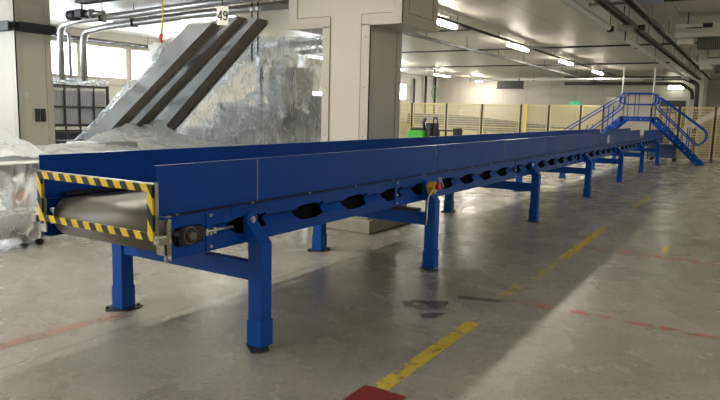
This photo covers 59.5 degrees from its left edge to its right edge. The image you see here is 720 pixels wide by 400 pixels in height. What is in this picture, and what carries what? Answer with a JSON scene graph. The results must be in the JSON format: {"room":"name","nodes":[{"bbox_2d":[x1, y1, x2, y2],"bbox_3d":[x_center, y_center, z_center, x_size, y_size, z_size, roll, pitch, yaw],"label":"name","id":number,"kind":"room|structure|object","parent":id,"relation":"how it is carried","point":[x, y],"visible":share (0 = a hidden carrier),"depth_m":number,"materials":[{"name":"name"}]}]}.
{"room":"factory floor","nodes":[
{"label":"factory floor","id":0,"kind":"room"},
{"bbox_2d":[0,0,54,183],"bbox_3d":[-6.250,-1.998,11.778,0.680,3.400,0.690,6,9,31],"label":"column","id":1,"kind":"structure","parent":0,"point":[26,75],"depth_m":11.52,"materials":[{"name":"paint"}]},
{"bbox_2d":[0,20,15,31],"bbox_3d":[-6.488,-3.107,11.285,0.885,0.160,0.140,6,9,31],"label":"cable tray","id":2,"kind":"object","parent":1,"relation":"attached to","point":[5,25],"visible":1,"depth_m":11.10,"materials":[{"name":"grey metal"}]},
{"bbox_2d":[16,21,57,35],"bbox_3d":[-5.870,-3.115,11.448,0.140,0.160,0.733,6,9,31],"label":"cable tray","id":3,"kind":"object","parent":1,"relation":"attached to","point":[28,27],"visible":1,"depth_m":11.38,"materials":[{"name":"grey metal"}]},
{"bbox_2d":[50,24,438,137],"bbox_3d":[-4.818,-3.071,19.704,0.200,3.400,41.000,6,9,31],"label":"wall","id":4,"kind":"structure","parent":0,"point":[408,79],"depth_m":20.63,"materials":[{"name":"paint"}]},
{"bbox_2d":[51,39,78,76],"bbox_3d":[-7.419,-3.449,15.235,0.100,0.860,1.300,6,9,31],"label":"window","id":5,"kind":"structure","parent":4,"relation":"in","point":[75,52],"depth_m":15.55,"materials":[{"name":"white"}]},
{"bbox_2d":[87,43,127,79],"bbox_3d":[-6.664,-3.600,16.446,0.100,0.860,1.330,6,9,31],"label":"window","id":6,"kind":"structure","parent":4,"relation":"in","point":[103,61],"depth_m":16.52,"materials":[{"name":"white"}]},
{"bbox_2d":[130,48,151,80],"bbox_3d":[-5.657,-3.801,18.062,0.100,0.860,2.300,6,9,31],"label":"window","id":7,"kind":"structure","parent":4,"relation":"in","point":[139,58],"depth_m":17.33,"materials":[{"name":"white"}]},
{"bbox_2d":[58,78,263,92],"bbox_3d":[-9.068,-2.583,12.579,0.050,0.080,24.400,6,9,31],"label":"trim","id":8,"kind":"structure","parent":4,"relation":"attached to","point":[107,82],"depth_m":19.77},
{"bbox_2d":[400,83,406,99],"bbox_3d":[2.007,-5.224,30.378,0.100,0.800,0.850,6,9,31],"label":"window","id":9,"kind":"structure","parent":4,"relation":"in","point":[403,89],"depth_m":30.55,"materials":[{"name":"white"}]},
{"bbox_2d":[0,151,719,399],"bbox_3d":[3.216,-0.454,15.023,19.200,0.100,41.000,6,9,31],"label":"floor","id":10,"kind":"structure","parent":0,"point":[342,325],"depth_m":4.83,"materials":[{"name":"concrete"}]},
{"bbox_2d":[0,202,51,248],"bbox_3d":[-3.737,0.284,6.602,0.651,0.431,0.906,6,9,31],"label":"trolley","id":11,"kind":"object","parent":10,"relation":"on","point":[14,223],"visible":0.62,"depth_m":6.54,"materials":[{"name":"metal"}]},
{"bbox_2d":[0,313,125,348],"bbox_3d":[-2.032,0.876,4.211,0.210,0.001,0.950,6,9,31],"label":"floor marking","id":12,"kind":"object","parent":10,"relation":"on","point":[86,323],"depth_m":4.22,"materials":[{"name":"brown paint"}]},
{"bbox_2d":[0,141,136,210],"bbox_3d":[-3.412,-0.280,8.571,1.050,1.020,4.500,6,9,31],"label":"machine","id":13,"kind":"object","parent":10,"relation":"on","point":[6,176],"visible":0.19,"depth_m":7.53,"materials":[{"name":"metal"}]},
{"bbox_2d":[0,120,250,157],"bbox_3d":[-3.640,-0.794,8.056,1.500,0.433,5.900,6,9,31],"label":"plastic sheet","id":14,"kind":"object","parent":13,"relation":"on","point":[156,134],"visible":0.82,"depth_m":8.80,"materials":[{"name":"white"}]},
{"bbox_2d":[0,160,38,165],"bbox_3d":[-3.725,-0.386,6.620,0.280,0.015,1.100,6,9,31],"label":"board","id":15,"kind":"object","parent":14,"relation":"attached to","point":[21,161],"visible":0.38,"depth_m":6.68,"materials":[{"name":"grey"}]},
{"bbox_2d":[0,163,38,210],"bbox_3d":[-3.837,-0.081,6.283,0.116,0.501,1.950,6,9,31],"label":"skirt","id":16,"kind":"object","parent":15,"relation":"hanging from","point":[19,179],"visible":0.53,"depth_m":6.67,"materials":[{"name":"clear plastic"}]},
{"bbox_2d":[211,56,286,141],"bbox_3d":[-1.812,-1.580,10.142,1.501,1.462,0.229,6,9,31],"label":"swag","id":17,"kind":"object","parent":14,"relation":"on","point":[268,93],"visible":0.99,"depth_m":10.02,"materials":[{"name":"white"}]},
{"bbox_2d":[55,129,88,143],"bbox_3d":[-6.310,-1.038,13.570,1.050,0.920,1.400,6,9,31],"label":"container","id":18,"kind":"object","parent":10,"relation":"on","point":[58,132],"visible":0.16,"depth_m":13.13,"materials":[{"name":"grey metal"}]},
{"bbox_2d":[55,131,86,143],"bbox_3d":[-6.295,-1.073,13.568,0.820,0.770,1.230,6,9,31],"label":"sacks","id":19,"kind":"object","parent":18,"relation":"on","point":[56,135],"visible":0.03,"depth_m":13.10,"materials":[{"name":"grey"}]},
{"bbox_2d":[53,83,108,129],"bbox_3d":[-6.287,-1.989,13.437,1.050,0.920,1.400,6,9,31],"label":"container","id":20,"kind":"object","parent":18,"relation":"on","point":[78,87],"visible":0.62,"depth_m":13.18,"materials":[{"name":"grey metal"}]},
{"bbox_2d":[54,108,63,123],"bbox_3d":[-6.339,-1.735,12.915,0.410,0.340,0.310,6,9,31],"label":"storage box","id":21,"kind":"object","parent":20,"relation":"on","point":[55,109],"visible":0.26,"depth_m":12.85,"materials":[{"name":"grey"}]},
{"bbox_2d":[53,89,62,105],"bbox_3d":[-6.330,-2.092,12.865,0.410,0.340,0.310,6,9,31],"label":"storage box","id":22,"kind":"object","parent":21,"relation":"on","point":[54,90],"visible":0.27,"depth_m":12.80,"materials":[{"name":"grey"}]},
{"bbox_2d":[63,108,77,123],"bbox_3d":[-6.165,-1.770,13.193,0.410,0.340,0.310,6,9,31],"label":"storage box","id":23,"kind":"object","parent":20,"relation":"on","point":[69,109],"visible":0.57,"depth_m":13.09,"materials":[{"name":"grey"}]},
{"bbox_2d":[62,90,76,105],"bbox_3d":[-6.156,-2.126,13.144,0.410,0.340,0.310,6,9,31],"label":"storage box","id":24,"kind":"object","parent":23,"relation":"on","point":[66,91],"visible":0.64,"depth_m":13.04,"materials":[{"name":"grey"}]},
{"bbox_2d":[53,77,108,85],"bbox_3d":[-6.231,-2.510,13.338,1.000,0.188,1.450,6,9,31],"label":"film","id":25,"kind":"object","parent":20,"relation":"on","point":[70,81],"visible":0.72,"depth_m":13.34,"materials":[{"name":"white"}]},
{"bbox_2d":[64,31,72,77],"bbox_3d":[-6.950,-3.114,13.657,2.236,1.055,0.068,6,9,31],"label":"pipe","id":26,"kind":"object","parent":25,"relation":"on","point":[67,33],"visible":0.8,"depth_m":13.07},
{"bbox_2d":[78,108,91,123],"bbox_3d":[-5.992,-1.805,13.472,0.410,0.340,0.310,6,9,31],"label":"storage box","id":27,"kind":"object","parent":20,"relation":"on","point":[86,110],"visible":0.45,"depth_m":13.37,"materials":[{"name":"grey"}]},
{"bbox_2d":[77,90,90,105],"bbox_3d":[-5.983,-2.161,13.422,0.410,0.340,0.310,6,9,31],"label":"storage box","id":28,"kind":"object","parent":27,"relation":"on","point":[88,99],"visible":0.44,"depth_m":13.30,"materials":[{"name":"grey"}]},
{"bbox_2d":[91,108,104,123],"bbox_3d":[-5.818,-1.839,13.750,0.410,0.340,0.310,6,9,31],"label":"storage box","id":29,"kind":"object","parent":20,"relation":"on","point":[99,111],"visible":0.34,"depth_m":13.62,"materials":[{"name":"grey"}]},
{"bbox_2d":[91,91,104,106],"bbox_3d":[-5.809,-2.196,13.701,0.410,0.340,0.310,6,9,31],"label":"storage box","id":30,"kind":"object","parent":29,"relation":"on","point":[102,101],"visible":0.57,"depth_m":13.62,"materials":[{"name":"grey"}]},
{"bbox_2d":[83,23,221,140],"bbox_3d":[-2.986,-1.095,8.879,2.703,2.570,0.200,6,9,31],"label":"conveyor","id":31,"kind":"object","parent":10,"relation":"on","point":[193,37],"visible":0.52,"depth_m":8.58,"materials":[{"name":"metal"}]},
{"bbox_2d":[130,16,247,126],"bbox_3d":[-2.737,-1.202,9.214,2.758,2.700,0.210,6,9,31],"label":"conveyor","id":32,"kind":"object","parent":10,"relation":"on","point":[211,49],"visible":0.41,"depth_m":8.89,"materials":[{"name":"metal"}]},
{"bbox_2d":[56,31,267,141],"bbox_3d":[-2.989,-1.738,9.607,2.307,1.680,2.500,6,9,31],"label":"veil","id":33,"kind":"object","parent":32,"relation":"on","point":[148,66],"visible":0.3,"depth_m":9.05,"materials":[{"name":"white"}]},
{"bbox_2d":[153,18,268,130],"bbox_3d":[-2.444,-1.307,9.765,2.466,2.770,0.270,6,9,31],"label":"conveyor","id":34,"kind":"object","parent":10,"relation":"on","point":[190,97],"visible":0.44,"depth_m":9.53,"materials":[{"name":"metal"}]},
{"bbox_2d":[187,40,321,143],"bbox_3d":[-1.444,-1.363,11.025,3.650,2.580,1.240,6,9,31],"label":"plastic sheeting","id":35,"kind":"object","parent":10,"relation":"on","point":[300,75],"visible":0.27,"depth_m":10.38,"materials":[{"name":"clear plastic film"},{"name":"dark metal"},{"name":"steel"}]},
{"bbox_2d":[176,36,322,144],"bbox_3d":[-1.860,-1.584,10.353,4.102,2.102,0.270,6,9,32],"label":"plastic sheet","id":36,"kind":"object","parent":35,"relation":"hanging from","point":[256,136],"visible":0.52,"depth_m":10.18,"materials":[{"name":"clear plastic"}]},
{"bbox_2d":[256,35,322,48],"bbox_3d":[-0.584,-2.551,10.293,2.050,0.157,1.500,6,9,31],"label":"plastic cover","id":37,"kind":"object","parent":35,"relation":"on","point":[319,35],"visible":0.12,"depth_m":9.87,"materials":[{"name":"white"}]},
{"bbox_2d":[31,128,663,353],"bbox_3d":[4.388,-0.830,13.255,1.535,1.189,22.673,6,9,31],"label":"conveyor","id":38,"kind":"object","parent":10,"relation":"on","point":[176,206],"visible":1,"depth_m":4.50,"materials":[{"name":"metal"}]},
{"bbox_2d":[388,206,420,211],"bbox_3d":[0.131,0.048,6.433,1.050,0.028,0.090,6,9,31],"label":"cable tray","id":39,"kind":"object","parent":38,"relation":"on","point":[398,208],"depth_m":6.21,"materials":[{"name":"grey metal"}]},
{"bbox_2d":[425,177,443,224],"bbox_3d":[0.714,0.010,6.021,0.122,0.457,0.265,6,9,31],"label":"emergency stop switch","id":40,"kind":"object","parent":38,"relation":"attached to","point":[432,187],"visible":1,"depth_m":5.96,"materials":[{"name":"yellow plastic"}]},
{"bbox_2d":[343,385,406,399],"bbox_3d":[-0.083,1.081,3.075,0.260,0.001,0.840,6,9,31],"label":"floor marking","id":41,"kind":"object","parent":10,"relation":"on","point":[367,392],"depth_m":3.37,"materials":[{"name":"red paint"}]},
{"bbox_2d":[413,79,415,109],"bbox_3d":[2.660,-4.414,31.346,0.100,3.200,0.098,6,9,31],"label":"downpipe","id":42,"kind":"object","parent":10,"relation":"on","point":[414,81],"visible":0.43,"depth_m":31.17,"materials":[{"name":"grey metal"}]},
{"bbox_2d":[407,117,438,137],"bbox_3d":[2.124,-1.940,20.021,0.925,1.402,1.000,6,9,31],"label":"machine","id":43,"kind":"object","parent":10,"relation":"on","point":[430,129],"visible":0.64,"depth_m":19.64,"materials":[{"name":"green paint"}]},
{"bbox_2d":[401,299,448,308],"bbox_3d":[0.520,0.823,5.029,0.358,0.001,0.333,6,9,31],"label":"wet stain","id":44,"kind":"object","parent":10,"relation":"on","point":[438,304],"visible":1,"depth_m":5.02,"materials":[{"name":"grey"}]},
{"bbox_2d":[424,76,426,112],"bbox_3d":[3.337,-4.634,32.319,0.120,3.400,0.117,6,9,31],"label":"downpipe","id":45,"kind":"object","parent":10,"relation":"on","point":[425,92],"visible":0.48,"depth_m":32.17,"materials":[{"name":"grey metal"}]},
{"bbox_2d":[373,321,479,389],"bbox_3d":[0.469,0.962,4.026,0.110,0.001,1.350,6,9,31],"label":"floor marking","id":46,"kind":"object","parent":10,"relation":"on","point":[426,355],"depth_m":3.94,"materials":[{"name":"yellow paint"}]},
{"bbox_2d":[420,312,444,317],"bbox_3d":[0.542,0.864,4.744,0.146,0.001,0.214,6,9,31],"label":"wet stain","id":47,"kind":"object","parent":10,"relation":"on","point":[429,315],"visible":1,"depth_m":4.74,"materials":[{"name":"grey"}]},
{"bbox_2d":[433,77,436,112],"bbox_3d":[3.915,-4.750,33.247,0.120,3.400,0.117,6,9,31],"label":"downpipe","id":48,"kind":"object","parent":10,"relation":"on","point":[435,78],"visible":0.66,"depth_m":33.07,"materials":[{"name":"grey metal"}]},
{"bbox_2d":[437,128,462,135],"bbox_3d":[2.796,-1.688,19.515,0.640,1.080,0.600,6,9,31],"label":"work table","id":49,"kind":"object","parent":10,"relation":"on","point":[456,131],"visible":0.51,"depth_m":19.20,"materials":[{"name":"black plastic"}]},
{"bbox_2d":[441,110,461,135],"bbox_3d":[4.587,-3.677,31.647,0.900,1.750,0.420,6,9,31],"label":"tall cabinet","id":50,"kind":"object","parent":10,"relation":"on","point":[457,112],"visible":0.03,"depth_m":31.41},
{"bbox_2d":[450,296,516,302],"bbox_3d":[0.994,0.816,5.164,0.541,0.001,0.214,6,9,31],"label":"wet stain","id":51,"kind":"object","parent":10,"relation":"on","point":[462,297],"visible":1,"depth_m":5.17,"materials":[{"name":"grey"}]},
{"bbox_2d":[407,113,578,133],"bbox_3d":[6.098,-3.080,28.540,8.400,1.500,1.000,6,9,31],"label":"mesh fence","id":52,"kind":"object","parent":10,"relation":"on","point":[450,121],"visible":0.12,"depth_m":28.39,"materials":[{"name":"yellow"}]},
{"bbox_2d":[399,103,604,137],"bbox_3d":[5.400,-3.113,26.956,9.570,1.970,0.120,6,9,31],"label":"mesh fence","id":53,"kind":"object","parent":10,"relation":"on","point":[414,121],"visible":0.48,"depth_m":26.73,"materials":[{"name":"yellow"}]},
{"bbox_2d":[496,284,524,298],"bbox_3d":[1.308,0.784,5.448,0.090,0.001,0.530,6,9,31],"label":"floor marking","id":54,"kind":"object","parent":10,"relation":"on","point":[509,293],"depth_m":5.39,"materials":[{"name":"yellow paint"}]},
{"bbox_2d":[522,104,527,131],"bbox_3d":[6.760,-2.950,25.916,0.250,2.000,0.200,6,9,31],"label":"post","id":55,"kind":"object","parent":10,"relation":"on","point":[525,105],"visible":0.49,"depth_m":25.84,"materials":[{"name":"yellow"}]},
{"bbox_2d":[531,261,559,278],"bbox_3d":[1.867,0.684,6.260,0.080,0.001,0.950,6,9,31],"label":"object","id":56,"kind":"structure","parent":10,"relation":"on","point":[557,263],"depth_m":6.27,"materials":[{"name":"yellow paint"}]},
{"bbox_2d":[558,227,608,258],"bbox_3d":[2.787,0.500,7.737,0.100,0.001,2.350,6,9,31],"label":"floor marking","id":57,"kind":"object","parent":10,"relation":"on","point":[582,243],"depth_m":7.55,"materials":[{"name":"yellow paint"}]},
{"bbox_2d":[502,299,719,339],"bbox_3d":[2.038,0.910,4.671,2.020,0.001,0.100,6,9,31],"label":"floor marking","id":58,"kind":"object","parent":10,"relation":"on","point":[538,305],"depth_m":4.68,"materials":[{"name":"red paint"}]},
{"bbox_2d":[564,76,699,153],"bbox_3d":[11.522,-3.683,27.217,5.484,3.324,0.170,6,9,31],"label":"insulated pipe","id":59,"kind":"object","parent":10,"relation":"on","point":[697,86],"visible":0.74,"depth_m":25.96,"materials":[{"name":"black"}]},
{"bbox_2d":[564,82,693,99],"bbox_3d":[11.508,-4.737,27.213,5.268,0.728,0.140,6,9,31],"label":"insulated pipe","id":60,"kind":"object","parent":59,"relation":"attached to","point":[685,86],"visible":1,"depth_m":26.92,"materials":[{"name":"black"}]},
{"bbox_2d":[564,92,707,165],"bbox_3d":[9.716,-2.595,22.436,4.712,2.401,0.922,6,9,31],"label":"stairs","id":61,"kind":"structure","parent":10,"relation":"on","point":[620,120],"depth_m":21.89,"materials":[{"name":"metal"}]},
{"bbox_2d":[632,196,652,207],"bbox_3d":[5.211,0.021,11.588,0.100,0.001,2.000,6,9,31],"label":"floor marking","id":62,"kind":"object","parent":10,"relation":"on","point":[644,201],"depth_m":11.40,"materials":[{"name":"yellow paint"}]},
{"bbox_2d":[588,247,711,264],"bbox_3d":[3.547,0.657,6.744,2.250,0.001,0.260,6,9,31],"label":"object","id":63,"kind":"structure","parent":10,"relation":"on","point":[588,247],"depth_m":6.94,"materials":[{"name":"red paint"}]},
{"bbox_2d":[649,143,676,161],"bbox_3d":[11.094,-1.747,23.045,0.880,0.620,0.500,6,9,31],"label":"bin","id":64,"kind":"object","parent":10,"relation":"on","point":[666,150],"visible":0.82,"depth_m":22.78,"materials":[{"name":"blue"}]},
{"bbox_2d":[646,106,719,162],"bbox_3d":[14.072,-2.164,21.670,7.670,1.970,0.120,6,9,31],"label":"mesh fence","id":65,"kind":"object","parent":10,"relation":"on","point":[680,122],"visible":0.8,"depth_m":22.79,"materials":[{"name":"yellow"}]},
{"bbox_2d":[669,109,719,157],"bbox_3d":[13.587,-3.047,23.640,3.380,3.150,0.200,6,9,31],"label":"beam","id":66,"kind":"structure","parent":10,"relation":"on","point":[698,120],"depth_m":23.95,"materials":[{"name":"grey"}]},
{"bbox_2d":[289,0,437,218],"bbox_3d":[0.011,-1.358,8.279,1.676,3.400,0.948,6,9,31],"label":"column","id":67,"kind":"structure","parent":0,"point":[362,41],"depth_m":7.86,"materials":[{"name":"concrete"}]},
{"bbox_2d":[326,204,406,233],"bbox_3d":[0.026,0.170,8.551,0.960,0.300,1.210,6,9,31],"label":"column base","id":68,"kind":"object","parent":67,"relation":"attached to","point":[364,225],"depth_m":7.96,"materials":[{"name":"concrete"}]},
{"bbox_2d":[47,0,719,79],"bbox_3d":[3.300,-3.920,14.539,19.200,0.100,41.000,6,9,31],"label":"ceiling","id":69,"kind":"structure","parent":0,"point":[540,23],"depth_m":15.19,"materials":[{"name":"paint"}]},
{"bbox_2d":[65,2,105,20],"bbox_3d":[-4.776,-3.360,10.989,0.950,0.415,0.195,6,9,31],"label":"valve","id":70,"kind":"object","parent":69,"relation":"hanging from","point":[77,14],"visible":1,"depth_m":10.99,"materials":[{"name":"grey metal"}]},
{"bbox_2d":[75,0,118,4],"bbox_3d":[-2.858,-3.245,9.574,4.805,0.160,0.200,7,10,34],"label":"cable tray","id":71,"kind":"object","parent":69,"relation":"hanging from","point":[85,2],"visible":1,"depth_m":10.71,"materials":[{"name":"grey metal"}]},
{"bbox_2d":[148,0,168,61],"bbox_3d":[-2.747,-2.523,8.647,0.256,1.327,0.242,6,9,31],"label":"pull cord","id":72,"kind":"object","parent":69,"relation":"hanging from","point":[155,46],"visible":0.49,"depth_m":8.62,"materials":[{"name":"red"}]},
{"bbox_2d":[57,0,263,79],"bbox_3d":[-3.406,-2.795,10.745,6.686,1.400,0.306,7,10,35],"label":"pipe","id":73,"kind":"object","parent":69,"relation":"hanging from","point":[200,4],"visible":0.88,"depth_m":10.96,"materials":[{"name":"grey metal"}]},
{"bbox_2d":[51,35,284,64],"bbox_3d":[-5.114,-4.447,18.296,0.270,0.300,9.400,6,9,31],"label":"cable tray","id":74,"kind":"object","parent":69,"relation":"hanging from","point":[65,36],"visible":0.37,"depth_m":16.37,"materials":[{"name":"grey metal"}]},
{"bbox_2d":[80,0,288,80],"bbox_3d":[-3.172,-2.844,11.138,6.686,1.400,0.327,7,10,36],"label":"pipe","id":75,"kind":"object","parent":69,"relation":"hanging from","point":[284,4],"visible":0.95,"depth_m":11.25,"materials":[{"name":"grey metal"}]},
{"bbox_2d":[113,9,288,21],"bbox_3d":[-2.533,-3.474,11.417,6.008,0.200,0.320,7,10,34],"label":"cable tray","id":76,"kind":"object","parent":69,"relation":"hanging from","point":[281,9],"visible":0.02,"depth_m":12.38,"materials":[{"name":"grey"}]},
{"bbox_2d":[181,14,237,21],"bbox_3d":[-3.063,-3.702,12.726,1.500,0.135,0.100,6,9,31],"label":"lamp","id":77,"kind":"object","parent":69,"relation":"hanging from","point":[235,15],"visible":0.51,"depth_m":12.76,"materials":[{"name":"grey"}]},
{"bbox_2d":[217,0,227,24],"bbox_3d":[-1.692,-2.599,7.742,0.140,0.875,0.015,0,8,-9],"label":"number sign","id":78,"kind":"object","parent":69,"relation":"hanging from","point":[222,11],"visible":1,"depth_m":7.78,"materials":[{"name":"white"}]},
{"bbox_2d":[249,2,254,60],"bbox_3d":[-1.669,-2.737,9.726,0.060,1.150,0.060,6,9,31],"label":"rod","id":79,"kind":"object","parent":69,"relation":"hanging from","point":[251,8],"visible":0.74,"depth_m":9.70,"materials":[{"name":"grey metal"}]},
{"bbox_2d":[255,1,260,55],"bbox_3d":[-1.566,-2.760,9.659,0.060,1.080,0.060,6,9,31],"label":"rod","id":80,"kind":"object","parent":69,"relation":"hanging from","point":[257,8],"visible":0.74,"depth_m":9.64,"materials":[{"name":"grey metal"}]},
{"bbox_2d":[437,17,457,28],"bbox_3d":[1.512,-3.438,11.922,0.100,0.215,1.500,6,9,31],"label":"lamp","id":81,"kind":"object","parent":69,"relation":"hanging from","point":[439,22],"visible":0.52,"depth_m":12.12,"materials":[{"name":"grey"}]},
{"bbox_2d":[437,21,456,28],"bbox_3d":[1.509,-3.349,11.934,0.100,0.035,1.460,6,9,31],"label":"diffuser","id":82,"kind":"object","parent":81,"relation":"attached to","point":[443,23],"depth_m":12.13,"materials":[{"name":"white"}]},
{"bbox_2d":[425,28,470,32],"bbox_3d":[1.799,-3.566,12.912,1.000,0.222,0.044,6,9,31],"label":"conduit","id":83,"kind":"object","parent":69,"relation":"hanging from","point":[465,29],"visible":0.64,"depth_m":12.85,"materials":[{"name":"grey metal"}]},
{"bbox_2d":[402,33,596,81],"bbox_3d":[5.105,-4.378,19.578,0.080,0.300,21.500,6,9,31],"label":"lighting trunking","id":84,"kind":"object","parent":69,"relation":"hanging from","point":[408,34],"visible":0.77,"depth_m":16.55,"materials":[{"name":"grey metal"}]},
{"bbox_2d":[507,38,528,50],"bbox_3d":[4.010,-3.938,15.931,0.100,0.215,1.500,6,9,31],"label":"lamp","id":85,"kind":"object","parent":69,"relation":"hanging from","point":[508,43],"visible":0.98,"depth_m":15.69,"materials":[{"name":"grey"}]},
{"bbox_2d":[507,44,528,50],"bbox_3d":[4.008,-3.849,15.943,0.100,0.035,1.460,6,9,31],"label":"diffuser","id":86,"kind":"object","parent":85,"relation":"attached to","point":[511,45],"depth_m":15.74,"materials":[{"name":"white"}]},
{"bbox_2d":[437,15,618,77],"bbox_3d":[5.726,-4.281,18.492,0.040,0.160,22.700,6,9,31],"label":"lighting trunking","id":87,"kind":"object","parent":69,"relation":"hanging from","point":[457,23],"visible":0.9,"depth_m":14.92,"materials":[{"name":"grey metal"}]},
{"bbox_2d":[462,73,604,80],"bbox_3d":[8.236,-5.438,27.862,7.900,0.340,0.120,6,9,31],"label":"pipe","id":88,"kind":"object","parent":69,"relation":"hanging from","point":[470,79],"visible":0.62,"depth_m":28.74,"materials":[{"name":"grey"}]},
{"bbox_2d":[401,56,669,67],"bbox_3d":[4.810,-4.733,21.790,10.700,0.222,0.044,6,9,31],"label":"conduit","id":89,"kind":"object","parent":69,"relation":"hanging from","point":[659,56],"visible":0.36,"depth_m":20.98,"materials":[{"name":"grey metal"}]},
{"bbox_2d":[402,42,696,52],"bbox_3d":[3.893,-3.971,16.177,11.100,0.222,0.044,6,9,31],"label":"conduit","id":90,"kind":"object","parent":69,"relation":"hanging from","point":[694,42],"visible":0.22,"depth_m":15.77,"materials":[{"name":"grey metal"}]},
{"bbox_2d":[559,59,573,64],"bbox_3d":[6.587,-4.453,20.066,0.100,0.215,1.500,6,9,31],"label":"lamp","id":91,"kind":"object","parent":69,"relation":"hanging from","point":[560,60],"visible":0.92,"depth_m":19.77,"materials":[{"name":"grey"}]},
{"bbox_2d":[505,73,683,80],"bbox_3d":[9.096,-4.976,25.014,6.800,0.425,0.090,6,9,31],"label":"pipe","id":92,"kind":"object","parent":69,"relation":"hanging from","point":[663,78],"visible":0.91,"depth_m":24.89,"materials":[{"name":"grey"}]},
{"bbox_2d":[621,67,624,99],"bbox_3d":[9.846,-4.363,23.556,0.060,1.200,0.058,6,9,31],"label":"pipe","id":93,"kind":"object","parent":69,"relation":"hanging from","point":[624,67],"visible":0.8,"depth_m":23.52,"materials":[{"name":"grey"}]},
{"bbox_2d":[560,0,689,80],"bbox_3d":[7.743,-3.815,16.404,0.100,0.410,19.200,6,9,31],"label":"pipe","id":94,"kind":"object","parent":69,"relation":"hanging from","point":[572,4],"visible":0.83,"depth_m":11.18,"materials":[{"name":"grey"}]},
{"bbox_2d":[607,6,644,40],"bbox_3d":[4.560,-3.021,10.785,0.600,0.580,0.200,6,9,31],"label":"junction box","id":95,"kind":"object","parent":69,"relation":"hanging from","point":[621,28],"visible":0.94,"depth_m":10.72,"materials":[{"name":"black plastic"}]},
{"bbox_2d":[588,0,685,6],"bbox_3d":[4.642,-2.938,8.908,2.700,0.222,0.044,6,9,31],"label":"conduit","id":96,"kind":"object","parent":69,"relation":"hanging from","point":[622,2],"visible":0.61,"depth_m":9.39,"materials":[{"name":"grey metal"}]},
{"bbox_2d":[625,0,663,4],"bbox_3d":[3.964,-2.938,8.857,0.500,0.240,0.700,6,9,31],"label":"panel","id":97,"kind":"object","parent":69,"relation":"hanging from","point":[639,1],"visible":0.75,"depth_m":8.99,"materials":[{"name":"grey"}]},
{"bbox_2d":[593,0,701,79],"bbox_3d":[8.182,-3.860,16.480,0.120,0.320,20.600,6,9,31],"label":"cable tray","id":98,"kind":"object","parent":69,"relation":"hanging from","point":[607,5],"visible":0.93,"depth_m":11.92,"materials":[{"name":"metal"}]},
{"bbox_2d":[651,67,656,107],"bbox_3d":[10.876,-4.151,23.297,0.060,1.500,0.058,6,9,31],"label":"pipe","id":99,"kind":"object","parent":69,"relation":"hanging from","point":[655,67],"visible":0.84,"depth_m":23.26,"materials":[{"name":"grey"}]},
{"bbox_2d":[622,0,712,79],"bbox_3d":[8.501,-3.825,16.286,0.120,0.320,20.600,6,9,31],"label":"cable tray","id":100,"kind":"object","parent":69,"relation":"hanging from","point":[634,5],"visible":0.89,"depth_m":11.33,"materials":[{"name":"metal"}]},
{"bbox_2d":[674,12,719,49],"bbox_3d":[6.440,-2.999,11.133,1.520,0.630,0.580,6,9,31],"label":"cooler","id":101,"kind":"object","parent":69,"relation":"hanging from","point":[707,35],"visible":1,"depth_m":11.18,"materials":[{"name":"beige"}]},
{"bbox_2d":[677,38,693,45],"bbox_3d":[5.972,-2.895,11.556,0.265,0.094,0.285,6,9,31],"label":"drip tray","id":102,"kind":"object","parent":101,"relation":"on","point":[683,41],"depth_m":11.45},
{"bbox_2d":[698,50,719,73],"bbox_3d":[9.444,-3.549,15.845,1.600,0.700,0.610,6,9,31],"label":"cooler","id":103,"kind":"object","parent":69,"relation":"hanging from","point":[706,62],"visible":0.95,"depth_m":15.96,"materials":[{"name":"beige"}]},
{"bbox_2d":[699,65,712,69],"bbox_3d":[8.950,-3.421,16.293,0.280,0.099,0.300,6,9,31],"label":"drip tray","id":104,"kind":"object","parent":103,"relation":"on","point":[702,67],"depth_m":16.18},
{"bbox_2d":[438,76,704,154],"bbox_3d":[9.511,-4.284,30.884,12.750,3.400,0.200,6,9,31],"label":"wall","id":105,"kind":"structure","parent":0,"point":[456,91],"depth_m":30.99,"materials":[{"name":"paint"}]},
{"bbox_2d":[496,81,523,88],"bbox_3d":[7.565,-5.846,31.754,1.430,0.480,0.050,6,9,31],"label":"vent","id":106,"kind":"object","parent":105,"relation":"attached to","point":[500,84],"depth_m":31.75,"materials":[{"name":"grey metal"}]},
{"bbox_2d":[569,101,579,106],"bbox_3d":[10.285,-4.601,30.217,0.460,0.250,0.045,6,9,31],"label":"exit sign","id":107,"kind":"object","parent":105,"relation":"attached to","point":[571,102],"visible":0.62,"depth_m":30.20,"materials":[{"name":"green"}]},
{"bbox_2d":[546,93,654,95],"bbox_3d":[11.235,-4.944,29.514,4.980,0.070,0.160,6,9,31],"label":"trim","id":108,"kind":"structure","parent":105,"relation":"attached to","point":[546,93],"depth_m":29.77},
{"bbox_2d":[604,96,654,147],"bbox_3d":[12.357,-3.601,29.018,2.050,2.300,0.100,6,9,31],"label":"cladding","id":109,"kind":"object","parent":105,"relation":"attached to","point":[644,110],"visible":0.5,"depth_m":28.84,"materials":[{"name":"beige"}]},
{"bbox_2d":[656,97,689,153],"bbox_3d":[13.876,-3.334,28.096,1.280,2.500,0.114,6,9,31],"label":"door","id":110,"kind":"structure","parent":105,"relation":"in","point":[681,102],"depth_m":27.97,"materials":[{"name":"grey"}]},
{"bbox_2d":[667,85,684,89],"bbox_3d":[13.961,-4.990,27.821,0.680,0.260,0.140,6,9,31],"label":"lamp","id":111,"kind":"object","parent":105,"relation":"attached to","point":[670,87],"visible":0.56,"depth_m":27.79,"materials":[{"name":"grey"}]},
{"bbox_2d":[697,77,708,152],"bbox_3d":[15.634,-3.858,28.898,0.200,3.400,2.800,6,9,31],"label":"wall","id":112,"kind":"structure","parent":0,"point":[706,81],"depth_m":28.76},
{"bbox_2d":[702,80,719,152],"bbox_3d":[19.250,-3.706,28.441,6.450,3.400,0.200,6,9,31],"label":"wall","id":113,"kind":"structure","parent":0,"point":[713,94],"depth_m":29.82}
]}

